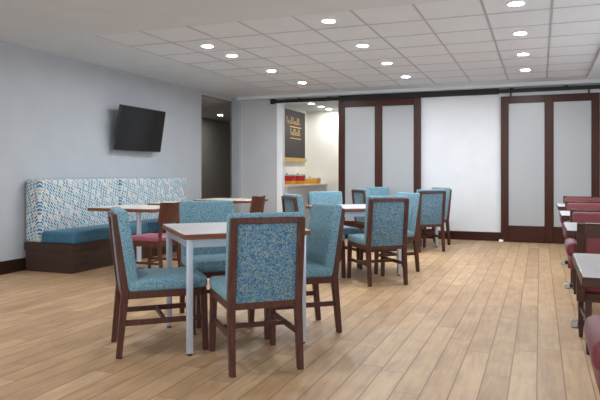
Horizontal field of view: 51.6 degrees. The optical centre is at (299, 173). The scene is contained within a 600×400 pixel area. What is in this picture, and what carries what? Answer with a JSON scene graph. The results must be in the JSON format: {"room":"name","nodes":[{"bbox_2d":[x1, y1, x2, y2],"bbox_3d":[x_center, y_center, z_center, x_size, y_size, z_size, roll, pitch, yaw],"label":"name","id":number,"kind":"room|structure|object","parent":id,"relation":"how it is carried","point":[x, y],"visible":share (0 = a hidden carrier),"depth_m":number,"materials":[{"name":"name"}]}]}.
{"room":"eatery","nodes":[
{"label":"eatery","id":0,"kind":"room"},
{"bbox_2d":[0,41,231,261],"bbox_3d":[-3.797,-0.185,9.512,2.450,2.670,21.000,0,0,21],"label":"wall","id":1,"kind":"structure","parent":0,"point":[59,114],"depth_m":8.39,"materials":[{"name":"grey paint"}]},
{"bbox_2d":[0,258,25,274],"bbox_3d":[-4.114,1.075,5.281,0.015,0.150,12.880,0,0,21],"label":"baseboard","id":2,"kind":"structure","parent":1,"relation":"attached to","point":[15,265],"depth_m":7.23,"materials":[{"name":"brown wood"}]},
{"bbox_2d":[114,104,165,151],"bbox_3d":[-2.432,-0.665,9.316,0.238,0.645,1.130,0,0,21],"label":"television","id":3,"kind":"object","parent":1,"relation":"attached to","point":[138,128],"visible":1,"depth_m":9.22,"materials":[{"name":"black plastic"}]},
{"bbox_2d":[0,226,599,399],"bbox_3d":[0.078,1.200,7.958,11.000,0.100,21.300,0,0,21],"label":"floor","id":4,"kind":"structure","parent":0,"point":[479,319],"depth_m":4.26,"materials":[{"name":"brown wood"}]},
{"bbox_2d":[24,178,148,273],"bbox_3d":[-2.675,0.605,7.952,0.735,1.090,1.500,0,0,21],"label":"banquette","id":5,"kind":"object","parent":4,"relation":"on","point":[62,236],"visible":0.85,"depth_m":7.46,"materials":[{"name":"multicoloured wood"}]},
{"bbox_2d":[42,223,148,243],"bbox_3d":[-2.561,0.745,7.908,0.490,0.140,1.490,0,0,21],"label":"seat cushion","id":6,"kind":"object","parent":5,"relation":"on","point":[84,233],"depth_m":7.44,"materials":[{"name":"blue fabric"}]},
{"bbox_2d":[87,205,163,267],"bbox_3d":[-1.942,0.771,7.475,0.920,0.757,0.740,0,0,21],"label":"pedestal table","id":7,"kind":"object","parent":4,"relation":"on","point":[138,209],"visible":0.46,"depth_m":7.42,"materials":[{"name":"laminate"}]},
{"bbox_2d":[116,178,185,256],"bbox_3d":[-2.083,0.605,9.482,0.735,1.090,1.778,0,0,21],"label":"banquette","id":8,"kind":"object","parent":4,"relation":"on","point":[132,191],"visible":0.27,"depth_m":9.23,"materials":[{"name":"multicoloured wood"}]},
{"bbox_2d":[129,218,175,232],"bbox_3d":[-1.969,0.745,9.438,0.490,0.140,1.768,0,0,21],"label":"seat cushion","id":9,"kind":"object","parent":8,"relation":"on","point":[153,224],"depth_m":8.73,"materials":[{"name":"blue fabric"}]},
{"bbox_2d":[132,202,179,268],"bbox_3d":[-1.565,0.725,6.761,0.480,0.854,0.410,0,0,21],"label":"cafe chair","id":10,"kind":"object","parent":4,"relation":"on","point":[168,212],"visible":0.6,"depth_m":6.60,"materials":[{"name":"brown wood"}]},
{"bbox_2d":[107,207,207,358],"bbox_3d":[-0.959,0.688,4.150,0.606,0.926,0.456,0,0,-21],"label":"dining chair","id":11,"kind":"object","parent":4,"relation":"on","point":[132,282],"visible":0.91,"depth_m":3.96,"materials":[{"name":"teal fabric"}]},
{"bbox_2d":[148,201,179,254],"bbox_3d":[-1.509,0.771,8.594,0.920,0.757,0.740,0,0,21],"label":"pedestal table","id":12,"kind":"object","parent":4,"relation":"on","point":[154,203],"visible":0.04,"depth_m":8.55,"materials":[{"name":"silver metal"}]},
{"bbox_2d":[179,200,248,327],"bbox_3d":[-0.685,0.688,4.980,0.456,0.926,0.606,0,0,-24],"label":"dining chair","id":13,"kind":"object","parent":4,"relation":"on","point":[210,261],"visible":0.4,"depth_m":5.09,"materials":[{"name":"teal fabric"}]},
{"bbox_2d":[194,198,267,202],"bbox_3d":[-1.076,0.771,9.713,0.920,0.757,0.740,0,0,21],"label":"pedestal table","id":14,"kind":"object","parent":4,"relation":"on","point":[235,200],"visible":0.2,"depth_m":9.55,"materials":[{"name":"silver metal"}]},
{"bbox_2d":[162,222,310,355],"bbox_3d":[-0.482,0.763,4.433,0.860,0.774,0.860,0,0,-21],"label":"dining table","id":15,"kind":"object","parent":4,"relation":"on","point":[190,235],"visible":0.56,"depth_m":4.00,"materials":[{"name":"laminate"}]},
{"bbox_2d":[209,212,304,377],"bbox_3d":[-0.280,0.688,3.832,0.456,0.926,0.606,0,0,-20],"label":"dining chair","id":16,"kind":"object","parent":4,"relation":"on","point":[265,251],"visible":1,"depth_m":3.60,"materials":[{"name":"teal fabric"}]},
{"bbox_2d":[250,195,265,212],"bbox_3d":[-0.746,0.725,8.599,0.480,0.854,0.410,0,0,21],"label":"cafe chair","id":17,"kind":"object","parent":4,"relation":"on","point":[257,202],"visible":0.25,"depth_m":8.44,"materials":[{"name":"brown wood"}]},
{"bbox_2d":[249,203,344,339],"bbox_3d":[-0.031,0.688,4.607,0.606,0.926,0.456,0,0,-20],"label":"dining chair","id":18,"kind":"object","parent":4,"relation":"on","point":[326,222],"visible":0.61,"depth_m":4.48,"materials":[{"name":"teal fabric"}]},
{"bbox_2d":[285,183,326,225],"bbox_3d":[-0.046,0.688,13.773,0.540,0.925,2.515,0,0,21],"label":"counter","id":19,"kind":"object","parent":4,"relation":"on","point":[298,189],"depth_m":13.52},
{"bbox_2d":[285,173,295,184],"bbox_3d":[-0.277,0.106,13.190,0.326,0.237,0.250,0,0,21],"label":"bin","id":20,"kind":"object","parent":19,"relation":"on","point":[290,179],"visible":0.62,"depth_m":13.06,"materials":[{"name":"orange plastic"}]},
{"bbox_2d":[285,181,295,184],"bbox_3d":[-0.277,0.188,13.190,0.318,0.075,0.238,0,0,21],"label":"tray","id":21,"kind":"object","parent":20,"relation":"on","point":[286,182],"depth_m":13.07,"materials":[{"name":"orange plastic"}]},
{"bbox_2d":[295,173,305,183],"bbox_3d":[-0.051,0.106,13.692,0.286,0.237,0.250,0,0,21],"label":"bin","id":22,"kind":"object","parent":19,"relation":"on","point":[300,178],"visible":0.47,"depth_m":13.57,"materials":[{"name":"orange plastic"}]},
{"bbox_2d":[305,177,320,183],"bbox_3d":[0.229,0.144,14.441,0.466,0.162,0.250,0,0,21],"label":"bin","id":23,"kind":"object","parent":19,"relation":"on","point":[308,180],"visible":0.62,"depth_m":14.31,"materials":[{"name":"orange plastic"}]},
{"bbox_2d":[281,194,345,277],"bbox_3d":[0.146,0.688,6.950,0.606,0.926,0.456,0,0,-20],"label":"dining chair","id":24,"kind":"object","parent":4,"relation":"on","point":[290,202],"visible":0.32,"depth_m":6.83,"materials":[{"name":"teal fabric"}]},
{"bbox_2d":[308,191,359,267],"bbox_3d":[0.420,0.688,7.780,0.456,0.926,0.606,0,0,-22],"label":"dining chair","id":25,"kind":"object","parent":4,"relation":"on","point":[329,197],"visible":0.34,"depth_m":7.92,"materials":[{"name":"teal fabric"}]},
{"bbox_2d":[306,204,400,279],"bbox_3d":[0.623,0.763,7.233,0.860,0.774,0.860,0,0,-21],"label":"dining table","id":26,"kind":"object","parent":4,"relation":"on","point":[351,210],"visible":0.22,"depth_m":6.99,"materials":[{"name":"silver metal"}]},
{"bbox_2d":[351,188,369,227],"bbox_3d":[1.168,0.688,9.675,0.606,0.926,0.456,0,0,-19],"label":"dining chair","id":27,"kind":"object","parent":4,"relation":"on","point":[359,195],"visible":0.26,"depth_m":9.58,"materials":[{"name":"teal fabric"}]},
{"bbox_2d":[365,187,389,195],"bbox_3d":[1.442,0.688,10.504,0.456,0.926,0.606,0,0,-25],"label":"dining chair","id":28,"kind":"object","parent":4,"relation":"on","point":[373,191],"visible":0.16,"depth_m":10.68,"materials":[{"name":"teal fabric"}]},
{"bbox_2d":[347,196,408,286],"bbox_3d":[0.825,0.688,6.631,0.456,0.926,0.606,0,0,-18],"label":"dining chair","id":29,"kind":"object","parent":4,"relation":"on","point":[386,217],"visible":1,"depth_m":6.40,"materials":[{"name":"teal fabric"}]},
{"bbox_2d":[359,192,421,273],"bbox_3d":[1.075,0.688,7.407,0.606,0.926,0.456,0,0,-19],"label":"dining chair","id":30,"kind":"object","parent":4,"relation":"on","point":[414,198],"visible":0.55,"depth_m":7.27,"materials":[{"name":"teal fabric"}]},
{"bbox_2d":[409,227,437,246],"bbox_3d":[1.645,0.763,9.957,0.860,0.774,0.860,0,0,-21],"label":"dining table","id":31,"kind":"object","parent":4,"relation":"on","point":[436,228],"visible":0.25,"depth_m":9.72,"materials":[{"name":"silver metal"}]},
{"bbox_2d":[407,187,451,245],"bbox_3d":[2.097,0.688,10.133,0.606,0.926,0.456,0,0,-22],"label":"dining chair","id":32,"kind":"object","parent":4,"relation":"on","point":[448,190],"visible":0.42,"depth_m":10.01,"materials":[{"name":"teal fabric"}]},
{"bbox_2d":[416,189,445,252],"bbox_3d":[1.847,0.688,9.356,0.456,0.926,0.606,0,0,-19],"label":"dining chair","id":33,"kind":"object","parent":4,"relation":"on","point":[433,201],"visible":0.65,"depth_m":9.12,"materials":[{"name":"teal fabric"}]},
{"bbox_2d":[557,203,567,264],"bbox_3d":[3.697,0.771,7.737,0.900,0.758,0.760,0,0,21],"label":"table","id":34,"kind":"object","parent":4,"relation":"on","point":[559,206],"visible":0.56,"depth_m":7.82,"materials":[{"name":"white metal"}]},
{"bbox_2d":[559,211,572,288],"bbox_3d":[3.052,0.771,6.110,0.900,0.758,0.760,0,0,21],"label":"table","id":35,"kind":"object","parent":4,"relation":"on","point":[564,215],"visible":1,"depth_m":6.20,"materials":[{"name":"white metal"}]},
{"bbox_2d":[563,209,592,293],"bbox_3d":[2.741,0.729,5.640,0.630,0.844,0.581,0,0,21],"label":"armchair","id":36,"kind":"object","parent":4,"relation":"on","point":[573,209],"visible":0.09,"depth_m":5.46,"materials":[{"name":"red fabric"}]},
{"bbox_2d":[559,196,599,210],"bbox_3d":[3.829,0.729,8.341,0.630,0.844,0.581,0,0,21],"label":"armchair","id":37,"kind":"object","parent":4,"relation":"on","point":[565,198],"visible":0.13,"depth_m":8.54,"materials":[{"name":"brown wood"}]},
{"bbox_2d":[565,197,599,201],"bbox_3d":[3.891,0.512,8.502,0.479,0.375,0.137,0,0,21],"label":"cushion","id":38,"kind":"object","parent":37,"relation":"on","point":[597,199],"depth_m":8.52,"materials":[{"name":"red fabric"}]},
{"bbox_2d":[560,201,599,282],"bbox_3d":[3.142,0.729,6.676,0.630,0.844,0.581,0,0,21],"label":"armchair","id":39,"kind":"object","parent":4,"relation":"on","point":[569,205],"visible":0.24,"depth_m":6.87,"materials":[{"name":"brown wood"}]},
{"bbox_2d":[567,203,599,220],"bbox_3d":[3.204,0.512,6.837,0.479,0.375,0.137,0,0,21],"label":"cushion","id":40,"kind":"object","parent":39,"relation":"on","point":[595,206],"depth_m":6.87,"materials":[{"name":"red fabric"}]},
{"bbox_2d":[564,201,595,267],"bbox_3d":[3.395,0.729,7.274,0.630,0.844,0.581,0,0,21],"label":"armchair","id":41,"kind":"object","parent":4,"relation":"on","point":[570,201],"visible":0.05,"depth_m":7.06,"materials":[{"name":"brown wood"}]},
{"bbox_2d":[563,209,599,319],"bbox_3d":[2.488,0.729,5.042,0.630,0.844,0.581,0,0,21],"label":"armchair","id":42,"kind":"object","parent":4,"relation":"on","point":[576,216],"visible":0.21,"depth_m":5.26,"materials":[{"name":"red fabric"}]},
{"bbox_2d":[572,212,599,240],"bbox_3d":[2.550,0.512,5.203,0.479,0.375,0.137,0,0,21],"label":"cushion","id":43,"kind":"object","parent":42,"relation":"on","point":[577,217],"depth_m":5.25,"materials":[{"name":"red fabric"}]},
{"bbox_2d":[563,222,599,327],"bbox_3d":[2.424,0.771,4.530,0.900,0.758,0.760,0,0,21],"label":"table","id":44,"kind":"object","parent":4,"relation":"on","point":[570,228],"visible":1,"depth_m":4.63,"materials":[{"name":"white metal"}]},
{"bbox_2d":[565,223,599,354],"bbox_3d":[2.089,0.729,4.080,0.630,0.844,0.581,0,0,21],"label":"armchair","id":45,"kind":"object","parent":4,"relation":"on","point":[588,234],"visible":0.66,"depth_m":3.95,"materials":[{"name":"brown wood"}]},
{"bbox_2d":[572,253,599,288],"bbox_3d":[1.639,0.771,2.572,0.900,0.758,0.760,0,0,21],"label":"table","id":46,"kind":"object","parent":4,"relation":"on","point":[587,266],"visible":1,"depth_m":2.59,"materials":[{"name":"laminate"}]},
{"bbox_2d":[584,315,599,393],"bbox_3d":[1.144,0.729,1.723,0.630,0.844,0.581,0,0,21],"label":"armchair","id":47,"kind":"object","parent":4,"relation":"on","point":[592,323],"visible":1,"depth_m":1.75,"materials":[{"name":"red fabric"}]},
{"bbox_2d":[0,0,599,121],"bbox_3d":[0.060,-1.545,7.912,10.800,0.190,21.200,0,0,21],"label":"ceiling","id":48,"kind":"structure","parent":0,"point":[65,28],"depth_m":6.71,"materials":[{"name":"paint"}]},
{"bbox_2d":[94,0,599,91],"bbox_3d":[1.097,-1.536,8.208,5.268,0.029,5.062,0,0,21],"label":"grid","id":49,"kind":"object","parent":48,"relation":"attached to","point":[481,1],"visible":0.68,"depth_m":7.47,"materials":[{"name":"white metal"}]},
{"bbox_2d":[96,0,599,91],"bbox_3d":[1.097,-1.547,8.208,5.232,0.046,5.014,0,0,21],"label":"ceiling tiles","id":50,"kind":"structure","parent":49,"relation":"on","point":[451,8],"depth_m":7.35,"materials":[{"name":"white tile"}]},
{"bbox_2d":[201,45,213,47],"bbox_3d":[-1.102,-1.518,7.375,0.160,0.009,0.160,0,0,21],"label":"recessed light","id":51,"kind":"object","parent":50,"relation":"attached to","point":[203,46],"visible":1,"depth_m":7.38,"materials":[{"name":"white"}]},
{"bbox_2d":[226,54,237,56],"bbox_3d":[-0.875,-1.518,7.963,0.160,0.009,0.160,0,0,21],"label":"recessed light","id":52,"kind":"object","parent":50,"relation":"attached to","point":[228,55],"visible":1,"depth_m":7.94,"materials":[{"name":"white"}]},
{"bbox_2d":[321,19,336,23],"bbox_3d":[0.284,-1.518,6.163,0.160,0.009,0.160,0,0,21],"label":"recessed light","id":53,"kind":"object","parent":50,"relation":"attached to","point":[328,21],"visible":1,"depth_m":6.17,"materials":[{"name":"white"}]},
{"bbox_2d":[356,44,368,46],"bbox_3d":[0.739,-1.518,7.338,0.160,0.009,0.160,0,0,21],"label":"recessed light","id":54,"kind":"object","parent":50,"relation":"attached to","point":[358,45],"visible":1,"depth_m":7.32,"materials":[{"name":"white"}]},
{"bbox_2d":[507,1,524,5],"bbox_3d":[1.925,-1.518,5.528,0.160,0.009,0.160,0,0,21],"label":"recessed light","id":55,"kind":"object","parent":50,"relation":"attached to","point":[513,3],"visible":1,"depth_m":5.52,"materials":[{"name":"white"}]},
{"bbox_2d":[513,32,527,35],"bbox_3d":[2.380,-1.518,6.703,0.160,0.009,0.160,0,0,21],"label":"recessed light","id":56,"kind":"object","parent":50,"relation":"attached to","point":[515,33],"visible":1,"depth_m":6.70,"materials":[{"name":"white"}]},
{"bbox_2d":[517,53,529,55],"bbox_3d":[2.835,-1.518,7.878,0.160,0.009,0.160,0,0,21],"label":"recessed light","id":57,"kind":"object","parent":50,"relation":"attached to","point":[519,54],"visible":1,"depth_m":7.88,"materials":[{"name":"white"}]},
{"bbox_2d":[285,183,326,186],"bbox_3d":[-0.046,0.245,13.773,0.540,0.040,2.515,0,0,21],"label":"countertop","id":58,"kind":"structure","parent":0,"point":[296,185],"depth_m":13.40,"materials":[{"name":"white stone"}]},
{"bbox_2d":[285,106,337,190],"bbox_3d":[1.208,-0.185,13.231,3.600,2.670,2.950,0,0,21],"label":"wall","id":59,"kind":"structure","parent":0,"point":[321,127],"depth_m":14.89,"materials":[{"name":"paint"}]},
{"bbox_2d":[285,109,305,161],"bbox_3d":[-0.122,-0.868,14.282,0.060,1.175,1.390,0,0,21],"label":"chalkboard sign","id":60,"kind":"object","parent":59,"relation":"attached to","point":[294,120],"visible":0.97,"depth_m":14.27,"materials":[{"name":"brown wood"}]},
{"bbox_2d":[241,84,599,231],"bbox_3d":[2.490,-0.185,11.073,8.150,2.670,0.150,0,0,21],"label":"wall","id":61,"kind":"structure","parent":0,"point":[461,135],"depth_m":10.91,"materials":[{"name":"paint"}]},
{"bbox_2d":[232,98,240,212],"bbox_3d":[-1.272,-0.185,12.406,0.170,2.670,0.080,0,0,21],"label":"trim","id":62,"kind":"structure","parent":61,"relation":"attached to","point":[236,104],"depth_m":12.37,"materials":[{"name":"grey paint"}]},
{"bbox_2d":[277,99,284,211],"bbox_3d":[-0.378,-0.175,12.153,0.120,2.650,0.125,0,0,21],"label":"trim","id":63,"kind":"structure","parent":61,"relation":"attached to","point":[280,106],"depth_m":12.10,"materials":[{"name":"white paint"}]},
{"bbox_2d":[270,85,599,103],"bbox_3d":[2.794,-1.410,10.819,7.200,0.100,0.104,0,0,21],"label":"sliding rail","id":64,"kind":"object","parent":61,"relation":"attached to","point":[565,87],"visible":1,"depth_m":10.92,"materials":[{"name":"black metal"}]},
{"bbox_2d":[338,98,420,228],"bbox_3d":[1.438,-0.113,11.319,1.530,2.502,0.045,0,0,21],"label":"sliding door","id":65,"kind":"structure","parent":64,"relation":"hanging from","point":[379,140],"depth_m":11.30,"materials":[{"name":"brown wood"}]},
{"bbox_2d":[501,89,599,242],"bbox_3d":[4.129,-0.119,10.278,1.520,2.514,0.045,0,0,21],"label":"sliding door","id":66,"kind":"structure","parent":64,"relation":"hanging from","point":[550,144],"depth_m":10.28,"materials":[{"name":"brown wood"}]},
{"bbox_2d":[422,230,564,243],"bbox_3d":[4.069,1.075,10.373,4.700,0.150,0.015,0,0,21],"label":"baseboard","id":67,"kind":"structure","parent":61,"relation":"attached to","point":[458,235],"depth_m":10.77,"materials":[{"name":"brown wood"}]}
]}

